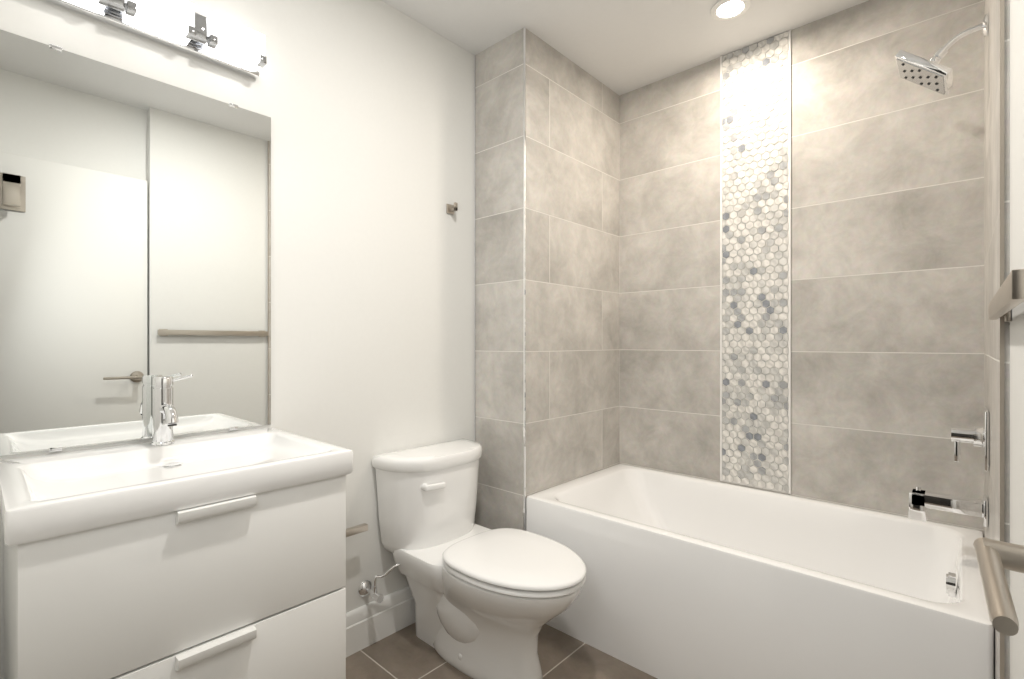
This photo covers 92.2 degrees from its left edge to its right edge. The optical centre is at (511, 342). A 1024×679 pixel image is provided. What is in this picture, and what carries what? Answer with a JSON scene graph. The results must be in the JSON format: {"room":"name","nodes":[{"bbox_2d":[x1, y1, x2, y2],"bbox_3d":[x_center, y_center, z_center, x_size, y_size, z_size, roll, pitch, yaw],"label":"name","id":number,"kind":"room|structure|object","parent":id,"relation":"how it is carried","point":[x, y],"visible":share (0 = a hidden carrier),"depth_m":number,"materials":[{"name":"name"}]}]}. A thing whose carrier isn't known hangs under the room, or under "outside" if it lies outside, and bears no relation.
{"room":"bathroom","nodes":[
{"label":"bathroom","id":0,"kind":"room"},
{"bbox_2d":[0,0,473,678],"bbox_3d":[-0.510,-0.093,1.955,0.100,2.440,2.640,0,0,42],"label":"wall","id":1,"kind":"structure","parent":0,"point":[366,106],"depth_m":1.82,"materials":[{"name":"paint"}]},
{"bbox_2d":[0,29,270,455],"bbox_3d":[-0.984,-0.231,1.355,0.008,0.993,0.619,0,0,42],"label":"wall mirror","id":2,"kind":"object","parent":1,"relation":"attached to","point":[135,233],"visible":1,"depth_m":1.30,"materials":[{"name":"clear glass"}]},
{"bbox_2d":[46,0,266,78],"bbox_3d":[-0.952,-0.881,1.329,0.090,0.100,0.530,0,0,42],"label":"sconce","id":3,"kind":"object","parent":1,"relation":"attached to","point":[183,26],"visible":1,"depth_m":1.36,"materials":[{"name":"silver metal"}]},
{"bbox_2d":[0,427,352,678],"bbox_3d":[-0.793,0.590,1.191,0.510,0.635,0.620,0,0,42],"label":"bathroom vanity","id":4,"kind":"object","parent":1,"relation":"attached to","point":[218,556],"visible":1,"depth_m":1.02,"materials":[{"name":"white paint"}]},
{"bbox_2d":[150,374,192,445],"bbox_3d":[-0.893,0.179,1.312,0.132,0.184,0.098,0,0,42],"label":"faucet","id":5,"kind":"object","parent":4,"relation":"on","point":[164,418],"visible":1,"depth_m":1.30,"materials":[{"name":"silver metal"}]},
{"bbox_2d":[346,523,367,536],"bbox_3d":[-0.601,0.657,1.718,0.084,0.044,0.172,0,0,42],"label":"toilet paper holder","id":6,"kind":"object","parent":1,"relation":"attached to","point":[357,529],"visible":0.25,"depth_m":1.72,"materials":[{"name":"silver metal"}]},
{"bbox_2d":[346,586,414,656],"bbox_3d":[-0.727,1.052,1.628,0.020,0.150,1.664,0,0,42],"label":"baseboard","id":7,"kind":"structure","parent":1,"relation":"attached to","point":[370,623],"depth_m":1.85,"materials":[{"name":"white paint"}]},
{"bbox_2d":[446,202,457,214],"bbox_3d":[-0.254,-0.580,2.128,0.044,0.042,0.040,0,0,42],"label":"robe hook","id":8,"kind":"object","parent":1,"relation":"attached to","point":[450,209],"visible":1,"depth_m":2.13,"materials":[{"name":"silver metal"}]},
{"bbox_2d":[346,623,656,678],"bbox_3d":[0.180,1.177,1.325,1.970,0.100,2.640,0,0,42],"label":"floor","id":9,"kind":"structure","parent":0,"point":[406,653],"depth_m":1.74,"materials":[{"name":"tile"}]},
{"bbox_2d":[358,438,585,678],"bbox_3d":[-0.104,0.773,1.744,0.782,0.707,0.516,0,0,42],"label":"toilet","id":10,"kind":"object","parent":9,"relation":"on","point":[489,603],"visible":1,"depth_m":1.72,"materials":[{"name":"white ceramic"}]},
{"bbox_2d":[526,464,993,678],"bbox_3d":[0.828,0.882,1.863,1.396,0.490,0.767,0,0,42],"label":"bathtub","id":11,"kind":"object","parent":9,"relation":"on","point":[687,577],"visible":0.98,"depth_m":1.66,"materials":[{"name":"white ceramic"}]},
{"bbox_2d":[476,28,618,529],"bbox_3d":[0.201,-0.093,2.437,0.300,2.440,0.770,0,0,42],"label":"tiled wall","id":12,"kind":"structure","parent":0,"point":[572,270],"depth_m":2.20,"materials":[{"name":"tile"}]},
{"bbox_2d":[474,0,1003,678],"bbox_3d":[0.375,-0.092,1.587,1.702,2.439,0.255,0,0,42],"label":"trim","id":13,"kind":"structure","parent":12,"relation":"attached to","point":[1000,284],"depth_m":2.05,"materials":[{"name":"silver metal"}]},
{"bbox_2d":[382,0,868,95],"bbox_3d":[0.180,-1.363,1.325,1.970,0.100,2.640,0,0,42],"label":"ceiling","id":14,"kind":"structure","parent":0,"point":[619,47],"depth_m":2.05,"materials":[{"name":"paint"}]},
{"bbox_2d":[710,0,750,20],"bbox_3d":[0.854,-1.307,1.929,0.144,0.008,0.144,0,0,42],"label":"recessed light","id":15,"kind":"object","parent":14,"relation":"in","point":[722,10],"visible":1,"depth_m":1.93,"materials":[{"name":"white glass"}]},
{"bbox_2d":[619,0,983,534],"bbox_3d":[1.015,-0.093,2.283,1.710,2.440,0.100,0,0,42],"label":"tiled wall","id":16,"kind":"structure","parent":0,"point":[887,277],"depth_m":1.94,"materials":[{"name":"tile"}]},
{"bbox_2d":[720,30,790,493],"bbox_3d":[1.063,-0.339,2.165,0.290,1.945,0.009,0,0,42],"label":"mosaic tile strip","id":17,"kind":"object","parent":16,"relation":"attached to","point":[755,265],"depth_m":2.16,"materials":[{"name":"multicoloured tile"}]},
{"bbox_2d":[984,0,1009,678],"bbox_3d":[1.265,-0.093,1.296,0.010,2.440,1.020,0,0,42],"label":"door frame","id":18,"kind":"structure","parent":0,"point":[992,225],"depth_m":1.10,"materials":[{"name":"tile"}]},
{"bbox_2d":[895,13,988,94],"bbox_3d":[1.276,-0.846,1.468,0.204,0.173,0.156,0,0,42],"label":"shower head","id":19,"kind":"object","parent":18,"relation":"attached to","point":[932,73],"visible":1,"depth_m":1.46},
{"bbox_2d":[908,486,988,526],"bbox_3d":[1.287,0.487,1.459,0.175,0.096,0.080,0,0,42],"label":"tub spout","id":20,"kind":"object","parent":18,"relation":"attached to","point":[920,502],"visible":1,"depth_m":1.45,"materials":[{"name":"silver metal"}]},
{"bbox_2d":[951,406,988,471],"bbox_3d":[1.323,0.269,1.426,0.078,0.164,0.164,0,0,42],"label":"shower valve","id":21,"kind":"object","parent":18,"relation":"attached to","point":[977,436],"visible":1,"depth_m":1.41,"materials":[{"name":"silver metal"}]},
{"bbox_2d":[973,537,1023,635],"bbox_3d":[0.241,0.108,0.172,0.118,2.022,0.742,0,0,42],"label":"door handle","id":22,"kind":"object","parent":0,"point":[995,558],"depth_m":0.38,"materials":[{"name":"silver metal"}]},
{"bbox_2d":[1010,0,1023,678],"bbox_3d":[1.148,-0.093,1.042,0.160,2.440,1.752,0,0,42],"label":"door","id":23,"kind":"structure","parent":0,"point":[1017,312],"depth_m":0.79,"materials":[{"name":"paint"}]},
{"bbox_2d":[988,269,1023,321],"bbox_3d":[0.709,-0.058,0.702,0.028,0.040,0.592,0,0,42],"label":"towel rail","id":24,"kind":"object","parent":23,"relation":"attached to","point":[1008,297],"visible":1,"depth_m":0.56,"materials":[{"name":"silver metal"}]}
]}

